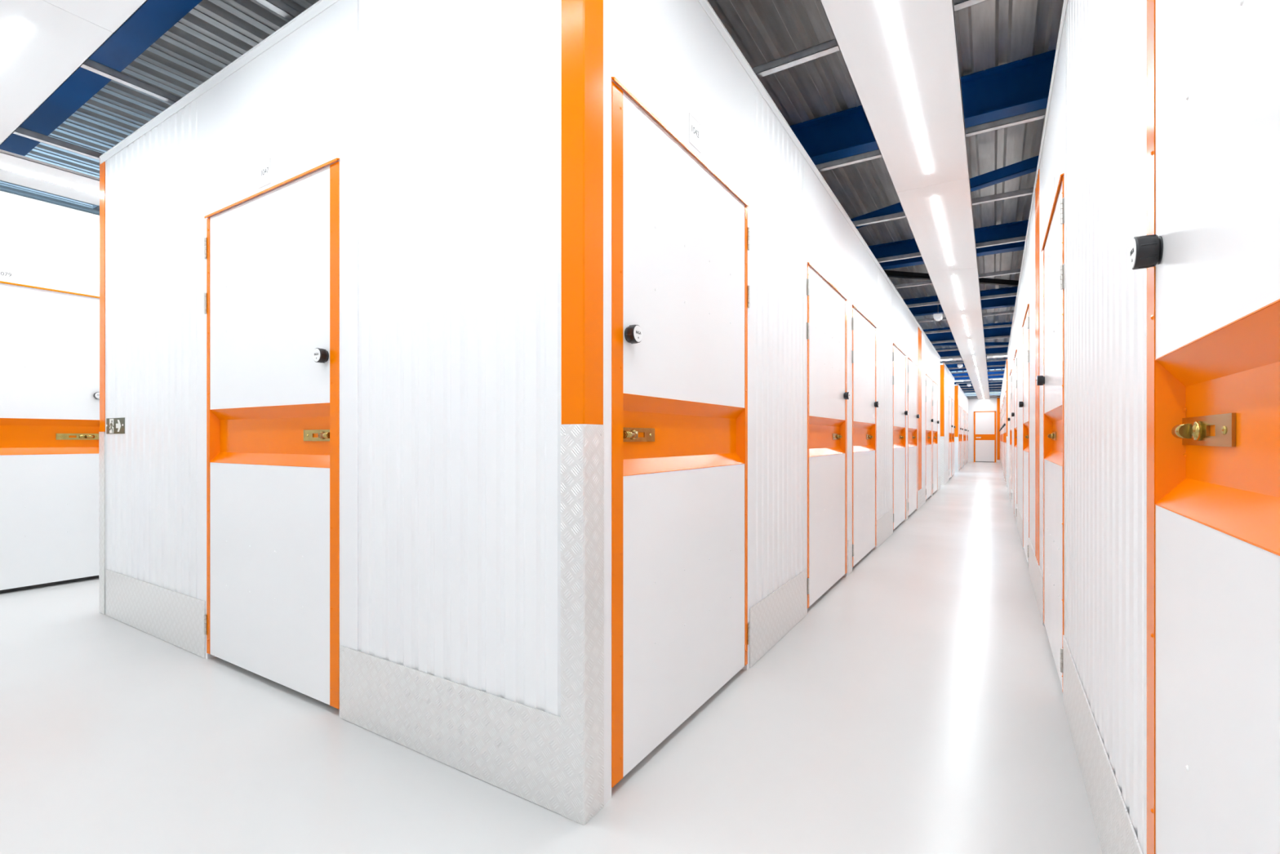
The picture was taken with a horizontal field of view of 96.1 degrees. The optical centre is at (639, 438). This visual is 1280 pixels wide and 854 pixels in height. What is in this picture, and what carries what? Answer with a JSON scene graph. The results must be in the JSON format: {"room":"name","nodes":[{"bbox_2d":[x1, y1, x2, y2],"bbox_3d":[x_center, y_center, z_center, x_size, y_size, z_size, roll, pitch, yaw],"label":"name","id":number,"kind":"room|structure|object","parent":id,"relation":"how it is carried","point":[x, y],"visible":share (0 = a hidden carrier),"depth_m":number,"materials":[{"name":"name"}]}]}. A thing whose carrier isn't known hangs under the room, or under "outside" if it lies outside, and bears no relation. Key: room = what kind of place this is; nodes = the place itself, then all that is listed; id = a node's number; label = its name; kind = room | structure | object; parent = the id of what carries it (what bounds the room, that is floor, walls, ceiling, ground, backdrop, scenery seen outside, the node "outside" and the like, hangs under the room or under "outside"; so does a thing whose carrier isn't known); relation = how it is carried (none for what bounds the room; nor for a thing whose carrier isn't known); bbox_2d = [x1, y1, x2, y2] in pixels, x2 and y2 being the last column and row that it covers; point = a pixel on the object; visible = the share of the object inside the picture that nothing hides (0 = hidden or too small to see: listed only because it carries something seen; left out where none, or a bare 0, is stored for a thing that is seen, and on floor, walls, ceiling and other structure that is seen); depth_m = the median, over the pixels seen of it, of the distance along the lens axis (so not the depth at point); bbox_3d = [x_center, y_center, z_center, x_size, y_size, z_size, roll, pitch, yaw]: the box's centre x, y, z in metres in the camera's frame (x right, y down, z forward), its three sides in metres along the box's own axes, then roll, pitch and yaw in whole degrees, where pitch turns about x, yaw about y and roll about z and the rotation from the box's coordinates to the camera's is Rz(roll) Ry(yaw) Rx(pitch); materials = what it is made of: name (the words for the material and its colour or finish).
{"room":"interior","nodes":[
{"label":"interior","id":0,"kind":"room"},
{"bbox_2d":[0,191,99,297],"bbox_3d":[-2.391,-0.318,7.513,0.062,2.835,18.100,0,0,32],"label":"wall","id":1,"kind":"structure","parent":0,"point":[47,245],"depth_m":4.25,"materials":[{"name":"white metal"}]},
{"bbox_2d":[0,266,14,283],"bbox_3d":[-4.484,-1.150,4.059,0.002,0.112,0.102,0,0,32],"label":"number plate","id":2,"kind":"object","parent":1,"relation":"attached to","point":[6,274],"visible":1,"depth_m":4.07,"materials":[{"name":"white plastic"}]},
{"bbox_2d":[0,280,99,593],"bbox_3d":[-4.486,-0.003,4.074,0.095,2.204,1.161,0,0,32],"label":"door","id":3,"kind":"structure","parent":1,"relation":"in","point":[50,340],"depth_m":4.25,"materials":[{"name":"white metal"}]},
{"bbox_2d":[0,417,99,455],"bbox_3d":[-4.496,-0.011,4.077,0.042,0.262,1.043,0,0,32],"label":"recessed panel","id":4,"kind":"object","parent":3,"relation":"on","point":[18,436],"depth_m":4.27,"materials":[{"name":"metal"}]},
{"bbox_2d":[99,0,561,716],"bbox_3d":[-1.775,-0.336,2.660,3.790,2.872,0.062,0,0,32],"label":"wall","id":5,"kind":"structure","parent":0,"point":[442,119],"depth_m":2.08,"materials":[{"name":"white metal"}]},
{"bbox_2d":[106,417,124,433],"bbox_3d":[-3.193,-0.074,3.501,0.294,0.096,0.006,0,0,32],"label":"exit sign","id":6,"kind":"object","parent":5,"relation":"attached to","point":[113,425],"visible":1,"depth_m":3.50,"materials":[{"name":"white"}]},
{"bbox_2d":[106,568,205,657],"bbox_3d":[-2.746,0.957,3.225,1.345,0.283,0.006,0,0,32],"label":"kick plate","id":7,"kind":"object","parent":5,"relation":"attached to","point":[175,618],"visible":1,"depth_m":3.17,"materials":[{"name":"metal"}]},
{"bbox_2d":[258,158,271,188],"bbox_3d":[-1.677,-1.182,2.571,0.102,0.112,0.002,0,0,32],"label":"number plate","id":8,"kind":"object","parent":5,"relation":"attached to","point":[264,167],"visible":1,"depth_m":2.57,"materials":[{"name":"white plastic"}]},
{"bbox_2d":[204,158,339,708],"bbox_3d":[-1.675,-0.003,2.581,1.161,2.204,0.095,0,0,32],"label":"door","id":9,"kind":"structure","parent":5,"relation":"in","point":[272,296],"depth_m":2.51,"materials":[{"name":"white metal"}]},
{"bbox_2d":[209,402,329,467],"bbox_3d":[-1.673,-0.011,2.592,1.043,0.262,0.042,0,0,32],"label":"recessed panel","id":10,"kind":"object","parent":9,"relation":"on","point":[255,434],"depth_m":2.60,"materials":[{"name":"metal"}]},
{"bbox_2d":[339,644,560,813],"bbox_3d":[-0.704,0.957,1.971,1.113,0.283,0.006,0,0,32],"label":"kick plate","id":11,"kind":"object","parent":5,"relation":"attached to","point":[513,747],"visible":1,"depth_m":1.91,"materials":[{"name":"metal"}]},
{"bbox_2d":[0,0,1063,349],"bbox_3d":[1.451,-2.530,8.116,11.178,0.050,23.350,0,0,32],"label":"ceiling","id":12,"kind":"structure","parent":0,"point":[213,34],"depth_m":4.06,"materials":[{"name":"metal"}]},
{"bbox_2d":[0,0,202,155],"bbox_3d":[-1.905,-2.359,2.631,11.200,0.298,0.150,0,0,32],"label":"roof beam","id":13,"kind":"structure","parent":12,"relation":"attached to","point":[154,18],"depth_m":3.39,"materials":[{"name":"metal"}]},
{"bbox_2d":[789,49,1055,164],"bbox_3d":[-0.125,-2.359,5.528,11.200,0.298,0.150,0,0,32],"label":"roof beam","id":14,"kind":"structure","parent":12,"relation":"attached to","point":[1018,87],"depth_m":4.00,"materials":[{"name":"metal"}]},
{"bbox_2d":[850,155,1039,228],"bbox_3d":[2.899,-2.325,5.484,0.091,0.090,6.009,0,0,-37],"label":"brace","id":15,"kind":"object","parent":12,"relation":"attached to","point":[1028,166],"visible":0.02,"depth_m":5.12,"materials":[{"name":"blue paint"}]},
{"bbox_2d":[868,219,1028,270],"bbox_3d":[1.654,-2.359,8.425,11.200,0.298,0.150,0,0,32],"label":"roof beam","id":16,"kind":"structure","parent":12,"relation":"attached to","point":[1019,228],"depth_m":6.92,"materials":[{"name":"metal"}]},
{"bbox_2d":[902,286,1017,316],"bbox_3d":[3.434,-2.359,11.322,11.200,0.298,0.150,0,0,32],"label":"roof beam","id":17,"kind":"structure","parent":12,"relation":"attached to","point":[1003,302],"depth_m":9.82,"materials":[{"name":"metal"}]},
{"bbox_2d":[884,270,1018,286],"bbox_3d":[4.868,-2.335,8.499,4.540,0.070,0.072,0,0,-14],"label":"brace","id":18,"kind":"object","parent":17,"relation":"attached to","point":[889,273],"visible":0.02,"depth_m":8.29,"materials":[{"name":"black paint"}]},
{"bbox_2d":[923,321,1012,341],"bbox_3d":[5.213,-2.359,14.220,11.200,0.298,0.150,0,0,32],"label":"roof beam","id":19,"kind":"structure","parent":12,"relation":"attached to","point":[1000,331],"depth_m":12.72,"materials":[{"name":"metal"}]},
{"bbox_2d":[932,342,1008,346],"bbox_3d":[8.184,-2.335,14.279,5.780,0.070,0.072,0,0,1],"label":"brace","id":20,"kind":"object","parent":19,"relation":"attached to","point":[948,343],"visible":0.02,"depth_m":14.23,"materials":[{"name":"blue paint"}]},
{"bbox_2d":[935,345,1008,358],"bbox_3d":[6.993,-2.359,17.117,11.200,0.298,0.150,0,0,32],"label":"roof beam","id":21,"kind":"structure","parent":12,"relation":"attached to","point":[1002,349],"depth_m":15.96,"materials":[{"name":"metal"}]},
{"bbox_2d":[0,462,1102,853],"bbox_3d":[5.033,1.125,13.925,11.200,0.050,37.000,0,0,32],"label":"floor","id":22,"kind":"structure","parent":0,"point":[916,705],"depth_m":2.04,"materials":[{"name":"concrete"}]},
{"bbox_2d":[98,161,105,613],"bbox_3d":[-3.353,-0.336,3.659,0.096,2.870,0.110,0,0,32],"label":"post","id":23,"kind":"object","parent":22,"relation":"on","point":[102,166],"visible":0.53,"depth_m":3.61,"materials":[{"name":"metal"}]},
{"bbox_2d":[560,0,604,824],"bbox_3d":[-0.169,-0.336,1.697,0.086,2.870,0.100,0,0,32],"label":"post","id":24,"kind":"object","parent":22,"relation":"on","point":[582,426],"visible":1,"depth_m":1.66,"materials":[{"name":"metal"}]},
{"bbox_2d":[940,363,944,484],"bbox_3d":[7.140,-0.336,13.617,0.108,2.870,0.120,0,0,32],"label":"post","id":25,"kind":"object","parent":22,"relation":"on","point":[942,366],"visible":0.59,"depth_m":13.57,"materials":[{"name":"metal"}]},
{"bbox_2d":[954,384,958,471],"bbox_3d":[10.437,-0.336,18.985,0.108,2.870,0.120,0,0,32],"label":"post","id":26,"kind":"object","parent":22,"relation":"on","point":[956,387],"visible":1,"depth_m":18.94,"materials":[{"name":"metal"}]},
{"bbox_2d":[1006,359,1007,487],"bbox_3d":[8.283,-0.336,12.915,0.108,2.870,0.120,0,0,32],"label":"post","id":27,"kind":"object","parent":22,"relation":"on","point":[1006,359],"visible":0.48,"depth_m":12.89,"materials":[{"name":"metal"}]},
{"bbox_2d":[603,0,954,804],"bbox_3d":[4.596,-0.336,9.428,0.062,2.872,18.222,0,0,32],"label":"wall","id":28,"kind":"structure","parent":0,"point":[677,58],"depth_m":2.96,"materials":[{"name":"white metal"}]},
{"bbox_2d":[611,76,750,786],"bbox_3d":[0.209,-0.003,2.258,0.095,2.204,1.161,0,0,32],"label":"door","id":29,"kind":"structure","parent":28,"relation":"in","point":[681,238],"depth_m":2.08,"materials":[{"name":"white metal"}]},
{"bbox_2d":[622,393,745,475],"bbox_3d":[0.202,-0.011,2.266,0.042,0.262,1.043,0,0,32],"label":"recess","id":30,"kind":"object","parent":29,"relation":"on","point":[664,434],"depth_m":2.20,"materials":[{"name":"metal"}]},
{"bbox_2d":[688,112,700,152],"bbox_3d":[0.215,-1.191,2.250,0.002,0.112,0.102,0,0,32],"label":"number plate","id":31,"kind":"object","parent":28,"relation":"attached to","point":[694,126],"visible":1,"depth_m":2.24,"materials":[{"name":"white plastic"}]},
{"bbox_2d":[749,568,806,667],"bbox_3d":[0.782,0.957,3.169,0.006,0.283,0.980,0,0,32],"label":"kick plate","id":32,"kind":"object","parent":28,"relation":"attached to","point":[772,617],"visible":0.99,"depth_m":3.08,"materials":[{"name":"metal"}]},
{"bbox_2d":[806,262,849,608],"bbox_3d":[1.334,-0.003,4.090,0.095,2.204,1.161,0,0,32],"label":"door","id":33,"kind":"structure","parent":28,"relation":"in","point":[828,395],"depth_m":4.02,"materials":[{"name":"white metal"}]},
{"bbox_2d":[808,415,844,457],"bbox_3d":[1.324,-0.011,4.093,0.042,0.262,1.043,0,0,32],"label":"recess","id":34,"kind":"object","parent":33,"relation":"on","point":[826,433],"depth_m":4.13,"materials":[{"name":"metal"}]},
{"bbox_2d":[847,537,852,575],"bbox_3d":[1.707,0.957,4.676,0.006,0.283,0.155,0,0,32],"label":"kick plate","id":35,"kind":"object","parent":28,"relation":"attached to","point":[850,540],"visible":1,"depth_m":4.64,"materials":[{"name":"metal"}]},
{"bbox_2d":[851,304,879,567],"bbox_3d":[2.040,-0.003,5.239,0.095,2.204,1.161,0,0,32],"label":"door","id":36,"kind":"structure","parent":28,"relation":"in","point":[864,352],"depth_m":5.22,"materials":[{"name":"white"}]},
{"bbox_2d":[853,421,875,452],"bbox_3d":[2.029,-0.011,5.242,0.042,0.262,1.043,0,0,32],"label":"recess","id":37,"kind":"object","parent":36,"relation":"on","point":[864,432],"depth_m":5.33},
{"bbox_2d":[751,0,988,78],"bbox_3d":[1.114,-1.811,2.526,1.374,0.036,0.042,0,0,32],"label":"strut","id":38,"kind":"object","parent":28,"relation":"on","point":[831,46],"visible":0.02,"depth_m":2.72,"materials":[{"name":"metal"}]},
{"bbox_2d":[819,0,968,192],"bbox_3d":[1.418,-1.780,3.014,0.459,0.024,2.398,0,0,32],"label":"ceiling light","id":39,"kind":"object","parent":38,"relation":"hanging from","point":[900,57],"visible":1,"depth_m":2.84,"materials":[{"name":"white"}]},
{"bbox_2d":[876,508,893,547],"bbox_3d":[2.647,0.957,6.205,0.006,0.283,1.085,0,0,32],"label":"kick plate","id":40,"kind":"object","parent":28,"relation":"attached to","point":[885,522],"visible":1,"depth_m":6.14,"materials":[{"name":"metal"}]},
{"bbox_2d":[892,342,908,529],"bbox_3d":[3.223,-0.003,7.165,0.095,2.204,1.161,0,0,32],"label":"door","id":41,"kind":"structure","parent":28,"relation":"in","point":[900,412],"depth_m":7.18,"materials":[{"name":"white"}]},
{"bbox_2d":[893,426,905,448],"bbox_3d":[3.212,-0.011,7.167,0.042,0.262,1.043,0,0,32],"label":"recess","id":42,"kind":"object","parent":41,"relation":"on","point":[899,431],"depth_m":7.34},
{"bbox_2d":[907,357,919,516],"bbox_3d":[3.937,-0.003,8.328,0.095,2.204,1.161,0,0,32],"label":"door","id":43,"kind":"structure","parent":28,"relation":"in","point":[913,415],"depth_m":8.35,"materials":[{"name":"white"}]},
{"bbox_2d":[908,427,916,446],"bbox_3d":[3.927,-0.011,8.331,0.042,0.262,1.043,0,0,32],"label":"recess","id":44,"kind":"object","parent":43,"relation":"on","point":[912,431],"depth_m":8.55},
{"bbox_2d":[918,327,921,490],"bbox_3d":[4.426,-0.454,9.108,0.007,2.538,0.515,0,0,32],"label":"corrugated panel","id":45,"kind":"object","parent":28,"relation":"attached to","point":[919,330],"visible":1,"depth_m":9.06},
{"bbox_2d":[917,485,925,509],"bbox_3d":[4.581,0.957,9.354,0.006,0.283,1.225,0,0,32],"label":"kick plate","id":46,"kind":"object","parent":28,"relation":"attached to","point":[922,492],"visible":1,"depth_m":9.26,"materials":[{"name":"metal"}]},
{"bbox_2d":[925,373,933,499],"bbox_3d":[5.193,-0.003,10.373,0.095,2.204,1.161,0,0,32],"label":"door","id":47,"kind":"structure","parent":28,"relation":"in","point":[928,380],"depth_m":10.34,"materials":[{"name":"white"}]},
{"bbox_2d":[814,108,1046,172],"bbox_3d":[1.734,-1.811,3.535,1.374,0.036,0.042,0,0,32],"label":"strut","id":48,"kind":"object","parent":28,"relation":"on","point":[1040,114],"visible":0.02,"depth_m":3.37,"materials":[{"name":"metal"}]},
{"bbox_2d":[932,381,939,493],"bbox_3d":[5.889,-0.003,11.506,0.095,2.204,1.161,0,0,32],"label":"door","id":49,"kind":"structure","parent":28,"relation":"in","point":[935,388],"depth_m":11.49,"materials":[{"name":"white"}]},
{"bbox_2d":[852,187,1033,226],"bbox_3d":[2.352,-1.811,4.541,1.374,0.036,0.042,0,0,32],"label":"strut","id":50,"kind":"object","parent":28,"relation":"on","point":[1025,192],"visible":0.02,"depth_m":4.38,"materials":[{"name":"metal"}]},
{"bbox_2d":[948,396,952,478],"bbox_3d":[8.375,-0.003,15.553,0.095,2.204,1.161,0,0,32],"label":"door","id":51,"kind":"structure","parent":28,"relation":"in","point":[950,425],"depth_m":15.65,"materials":[{"name":"white"}]},
{"bbox_2d":[876,235,1026,262],"bbox_3d":[2.969,-1.811,5.546,1.374,0.036,0.042,0,0,32],"label":"strut","id":52,"kind":"object","parent":28,"relation":"on","point":[1018,239],"visible":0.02,"depth_m":5.39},
{"bbox_2d":[896,174,977,273],"bbox_3d":[2.674,-1.780,5.059,0.459,0.024,2.398,0,0,32],"label":"ceiling light","id":53,"kind":"object","parent":52,"relation":"hanging from","point":[940,216],"visible":0.96,"depth_m":4.77,"materials":[{"name":"white"}]},
{"bbox_2d":[951,398,955,475],"bbox_3d":[9.014,-0.003,16.593,0.095,2.204,1.161,0,0,32],"label":"door","id":54,"kind":"structure","parent":28,"relation":"in","point":[953,400],"depth_m":16.60,"materials":[{"name":"white"}]},
{"bbox_2d":[893,268,1020,288],"bbox_3d":[3.592,-1.811,6.560,1.374,0.036,0.042,0,0,32],"label":"strut","id":55,"kind":"object","parent":28,"relation":"on","point":[1013,271],"visible":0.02,"depth_m":6.41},
{"bbox_2d":[928,266,982,314],"bbox_3d":[3.930,-1.780,7.104,0.459,0.024,2.398,0,0,32],"label":"ceiling light","id":56,"kind":"object","parent":55,"relation":"hanging from","point":[957,291],"visible":0.97,"depth_m":6.90,"materials":[{"name":"white"}]},
{"bbox_2d":[906,292,1017,307],"bbox_3d":[4.215,-1.811,7.574,1.374,0.036,0.042,0,0,32],"label":"strut","id":57,"kind":"object","parent":28,"relation":"on","point":[1009,295],"visible":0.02,"depth_m":7.43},
{"bbox_2d":[916,310,1013,322],"bbox_3d":[4.838,-1.811,8.588,1.374,0.036,0.042,0,0,32],"label":"strut","id":58,"kind":"object","parent":28,"relation":"on","point":[1011,311],"visible":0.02,"depth_m":8.42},
{"bbox_2d":[944,311,984,338],"bbox_3d":[5.186,-1.780,9.149,0.459,0.024,2.398,0,0,32],"label":"ceiling light","id":59,"kind":"object","parent":58,"relation":"hanging from","point":[967,324],"visible":0.97,"depth_m":8.98,"materials":[{"name":"white"}]},
{"bbox_2d":[924,324,1011,333],"bbox_3d":[5.440,-1.811,9.568,1.374,0.036,0.042,0,0,32],"label":"strut","id":60,"kind":"object","parent":28,"relation":"on","point":[1006,325],"visible":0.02,"depth_m":9.42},
{"bbox_2d":[930,335,1009,343],"bbox_3d":[6.068,-1.811,10.591,1.374,0.036,0.042,0,0,32],"label":"strut","id":61,"kind":"object","parent":28,"relation":"on","point":[1002,336],"visible":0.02,"depth_m":10.44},
{"bbox_2d":[954,336,985,355],"bbox_3d":[6.442,-1.780,11.194,0.459,0.024,2.398,0,0,32],"label":"ceiling light","id":62,"kind":"object","parent":61,"relation":"hanging from","point":[974,345],"visible":0.97,"depth_m":11.04,"materials":[{"name":"white"}]},
{"bbox_2d":[936,344,1008,351],"bbox_3d":[6.696,-1.811,11.613,1.374,0.036,0.042,0,0,32],"label":"strut","id":63,"kind":"object","parent":28,"relation":"on","point":[1005,345],"visible":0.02,"depth_m":11.47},
{"bbox_2d":[951,369,1004,373],"bbox_3d":[9.193,-1.811,15.678,1.374,0.036,0.042,0,0,32],"label":"strut","id":64,"kind":"object","parent":28,"relation":"on","point":[989,370],"visible":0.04,"depth_m":15.53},
{"bbox_2d":[965,365,987,376],"bbox_3d":[8.954,-1.780,15.284,0.459,0.024,2.398,0,0,32],"label":"ceiling light","id":65,"kind":"object","parent":64,"relation":"hanging from","point":[971,371],"visible":0.97,"depth_m":15.21,"materials":[{"name":"white"}]},
{"bbox_2d":[953,373,1004,377],"bbox_3d":[9.815,-1.811,16.692,1.374,0.036,0.042,0,0,32],"label":"strut","id":66,"kind":"object","parent":28,"relation":"on","point":[992,374],"visible":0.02,"depth_m":16.54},
{"bbox_2d":[968,374,988,382],"bbox_3d":[10.210,-1.780,17.329,0.459,0.024,2.398,0,0,32],"label":"ceiling light","id":67,"kind":"object","parent":66,"relation":"hanging from","point":[974,379],"visible":0.95,"depth_m":17.32,"materials":[{"name":"white"}]},
{"bbox_2d":[958,385,968,469],"bbox_3d":[12.819,-0.336,22.816,0.062,2.872,9.100,0,0,32],"label":"wall","id":68,"kind":"structure","parent":0,"point":[962,399],"depth_m":21.93,"materials":[{"name":"white metal"}]},
{"bbox_2d":[958,404,961,470],"bbox_3d":[10.976,-0.003,19.788,0.095,2.204,1.161,0,0,32],"label":"door","id":69,"kind":"structure","parent":68,"relation":"in","point":[959,407],"depth_m":19.79,"materials":[{"name":"white"}]},
{"bbox_2d":[960,408,963,467],"bbox_3d":[11.631,-0.003,20.853,0.095,2.204,1.161,0,0,32],"label":"door","id":70,"kind":"structure","parent":68,"relation":"in","point":[962,429],"depth_m":21.30,"materials":[{"name":"white"}]},
{"bbox_2d":[963,409,965,465],"bbox_3d":[12.782,-0.003,22.728,0.095,2.204,1.161,0,0,32],"label":"door","id":71,"kind":"structure","parent":68,"relation":"in","point":[964,429],"depth_m":23.13,"materials":[{"name":"white"}]},
{"bbox_2d":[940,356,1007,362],"bbox_3d":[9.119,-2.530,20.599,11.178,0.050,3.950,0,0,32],"label":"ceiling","id":72,"kind":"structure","parent":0,"point":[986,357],"depth_m":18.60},
{"bbox_2d":[940,356,961,361],"bbox_3d":[6.101,-1.780,13.563,2.578,0.024,0.400,0,0,32],"label":"ceiling light","id":73,"kind":"object","parent":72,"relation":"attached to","point":[958,357],"visible":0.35,"depth_m":12.93,"materials":[{"name":"white"}]},
{"bbox_2d":[940,358,1006,371],"bbox_3d":[8.773,-2.359,20.014,11.200,0.298,0.150,0,0,32],"label":"roof beam","id":74,"kind":"structure","parent":72,"relation":"attached to","point":[998,362],"depth_m":18.52,"materials":[{"name":"metal"}]},
{"bbox_2d":[940,352,1007,358],"bbox_3d":[7.324,-1.811,12.636,1.374,0.036,0.042,0,0,32],"label":"strut","id":75,"kind":"object","parent":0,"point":[997,353],"visible":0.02,"depth_m":12.49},
{"bbox_2d":[960,352,986,367],"bbox_3d":[7.698,-1.780,13.239,0.459,0.024,2.398,0,0,32],"label":"ceiling light","id":76,"kind":"object","parent":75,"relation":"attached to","point":[973,360],"visible":1,"depth_m":13.13,"materials":[{"name":"white"}]},
{"bbox_2d":[966,395,999,462],"bbox_3d":[13.525,-0.430,27.751,11.200,3.060,0.050,0,0,32],"label":"wall","id":77,"kind":"structure","parent":0,"point":[974,404],"depth_m":26.57,"materials":[{"name":"paint"}]},
{"bbox_2d":[973,410,995,462],"bbox_3d":[15.773,-0.065,26.323,0.875,2.330,0.030,0,0,32],"label":"door","id":78,"kind":"structure","parent":77,"relation":"in","point":[984,422],"depth_m":26.32,"materials":[{"name":"white metal"}]},
{"bbox_2d":[996,395,999,459],"bbox_3d":[16.224,-0.460,26.052,0.108,2.880,0.020,0,0,32],"label":"wall panel","id":79,"kind":"object","parent":77,"relation":"attached to","point":[997,398],"visible":1,"depth_m":26.05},
{"bbox_2d":[1000,0,1146,853],"bbox_3d":[7.247,-0.336,11.275,0.062,2.872,34.600,0,0,32],"label":"wall","id":80,"kind":"structure","parent":0,"point":[1095,131],"depth_m":1.56,"materials":[{"name":"white metal"}]},
{"bbox_2d":[1003,393,1005,480],"bbox_3d":[9.357,-0.003,14.739,0.095,2.204,1.161,0,0,32],"label":"door","id":81,"kind":"structure","parent":80,"relation":"in","point":[1005,393],"depth_m":14.94,"materials":[{"name":"white"}]},
{"bbox_2d":[1007,368,1012,502],"bbox_3d":[6.251,-0.003,9.682,0.095,2.204,1.161,0,0,32],"label":"door","id":82,"kind":"structure","parent":80,"relation":"in","point":[1010,419],"depth_m":9.60,"materials":[{"name":"white"}]},
{"bbox_2d":[1011,349,1017,523],"bbox_3d":[4.989,-0.003,7.628,0.095,2.204,1.161,0,0,32],"label":"door","id":83,"kind":"structure","parent":80,"relation":"in","point":[1014,414],"depth_m":7.79,"materials":[{"name":"white"}]},
{"bbox_2d":[1016,504,1022,548],"bbox_3d":[4.235,0.957,6.423,0.006,0.283,1.700,0,0,32],"label":"kick plate","id":84,"kind":"object","parent":80,"relation":"attached to","point":[1020,520],"visible":0.98,"depth_m":6.27,"materials":[{"name":"metal"}]},
{"bbox_2d":[1018,303,1029,564],"bbox_3d":[3.492,-0.003,5.191,0.095,2.204,1.161,0,0,32],"label":"door","id":85,"kind":"structure","parent":80,"relation":"in","point":[1024,404],"depth_m":5.22,"materials":[{"name":"white"}]},
{"bbox_2d":[1022,421,1028,452],"bbox_3d":[3.499,-0.011,5.184,0.042,0.262,1.043,0,0,32],"label":"recess","id":86,"kind":"object","parent":85,"relation":"on","point":[1025,424],"depth_m":5.62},
{"bbox_2d":[1028,537,1043,625],"bbox_3d":[2.775,0.957,4.046,0.006,0.283,1.560,0,0,32],"label":"kick plate","id":87,"kind":"object","parent":80,"relation":"attached to","point":[1036,575],"visible":0.99,"depth_m":3.88,"materials":[{"name":"metal"}]},
{"bbox_2d":[1035,168,1039,564],"bbox_3d":[2.658,-0.454,3.848,0.007,2.538,0.400,0,0,32],"label":"corrugated panel","id":88,"kind":"object","parent":80,"relation":"attached to","point":[1037,189],"visible":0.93,"depth_m":3.83,"materials":[{"name":"metal"}]},
{"bbox_2d":[1036,173,1064,691],"bbox_3d":[2.066,-0.003,2.869,0.095,2.204,1.161,0,0,32],"label":"door","id":89,"kind":"structure","parent":80,"relation":"in","point":[1052,379],"depth_m":2.80,"materials":[{"name":"white"}]},
{"bbox_2d":[1044,404,1062,466],"bbox_3d":[2.073,-0.011,2.862,0.042,0.262,1.043,0,0,32],"label":"recess","id":90,"kind":"object","parent":89,"relation":"on","point":[1053,414],"depth_m":3.09,"materials":[{"name":"metal"}]},
{"bbox_2d":[1062,635,1142,853],"bbox_3d":[1.359,0.957,1.741,0.006,0.283,1.510,0,0,32],"label":"kick plate","id":91,"kind":"object","parent":80,"relation":"attached to","point":[1116,833],"visible":1,"depth_m":1.62,"materials":[{"name":"metal"}]},
{"bbox_2d":[1128,0,1279,853],"bbox_3d":[0.667,-0.003,0.592,0.095,2.204,1.161,0,0,32],"label":"door","id":92,"kind":"structure","parent":80,"relation":"in","point":[1209,251],"depth_m":0.78,"materials":[{"name":"white"}]},
{"bbox_2d":[1155,298,1279,555],"bbox_3d":[0.674,-0.011,0.584,0.042,0.262,1.043,0,0,32],"label":"recess","id":93,"kind":"object","parent":92,"relation":"on","point":[1217,386],"depth_m":0.80,"materials":[{"name":"metal"}]},
{"bbox_3d":[12.639,-2.530,26.329,11.178,0.050,7.900,0,0,32],"label":"ceiling","id":94,"kind":"structure","parent":0,"visible":0},
{"bbox_2d":[951,370,1004,379],"bbox_3d":[10.552,-2.359,22.911,11.200,0.298,0.150,0,0,32],"label":"roof beam","id":95,"kind":"structure","parent":94,"relation":"attached to","point":[1002,371],"depth_m":21.42,"materials":[{"name":"metal"}]},
{"bbox_2d":[954,379,1002,386],"bbox_3d":[12.332,-2.359,25.808,11.200,0.298,0.150,0,0,32],"label":"roof beam","id":96,"kind":"structure","parent":94,"relation":"attached to","point":[993,383],"depth_m":24.64,"materials":[{"name":"metal"}]},
{"bbox_3d":[-2.449,-0.336,1.592,3.760,2.872,0.030,0,0,32],"label":"wall","id":97,"kind":"structure","parent":0,"visible":0},
{"bbox_2d":[80,58,181,104],"bbox_3d":[-2.824,-1.811,2.549,0.042,0.036,1.388,0,0,32],"label":"strut","id":98,"kind":"object","parent":97,"relation":"on","point":[91,65],"visible":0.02,"depth_m":2.91,"materials":[{"name":"metal"}]},
{"bbox_2d":[253,0,301,21],"bbox_3d":[-1.818,-1.811,1.931,0.042,0.036,1.388,0,0,32],"label":"strut","id":99,"kind":"object","parent":97,"relation":"on","point":[279,7],"visible":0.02,"depth_m":2.42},
{"bbox_2d":[43,0,147,32],"bbox_3d":[-1.282,-1.780,1.624,2.673,0.024,0.459,0,0,32],"label":"ceiling light","id":100,"kind":"object","parent":99,"relation":"hanging from","point":[111,15],"visible":1,"depth_m":2.38,"materials":[{"name":"white"}]},
{"bbox_3d":[-0.004,-0.336,9.135,0.030,2.872,12.837,0,0,32],"label":"wall","id":101,"kind":"structure","parent":0,"visible":0},
{"bbox_3d":[-3.119,-1.811,5.202,1.280,0.036,0.042,0,0,32],"label":"strut","id":102,"kind":"object","parent":101,"relation":"attached to","visible":0},
{"bbox_2d":[0,149,99,205],"bbox_3d":[-3.879,-1.780,4.260,0.565,0.024,2.398,0,0,32],"label":"ceiling light","id":103,"kind":"object","parent":102,"relation":"attached to","point":[16,169],"visible":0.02,"depth_m":3.94,"materials":[{"name":"white"}]},
{"bbox_3d":[-4.323,-1.811,3.242,1.280,0.036,0.042,0,0,32],"label":"strut","id":104,"kind":"object","parent":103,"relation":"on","visible":0},
{"bbox_2d":[0,0,114,145],"bbox_3d":[-3.259,-1.780,2.838,1.963,0.024,0.459,0,0,32],"label":"ceiling light","id":105,"kind":"object","parent":104,"relation":"attached to","point":[42,44],"visible":0.92,"depth_m":2.63,"materials":[{"name":"white"}]},
{"bbox_2d":[12,127,103,160],"bbox_3d":[-3.812,-1.811,3.156,0.042,0.036,1.388,0,0,32],"label":"strut","id":106,"kind":"object","parent":104,"relation":"attached to","point":[20,131],"visible":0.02,"depth_m":3.52,"materials":[{"name":"metal"}]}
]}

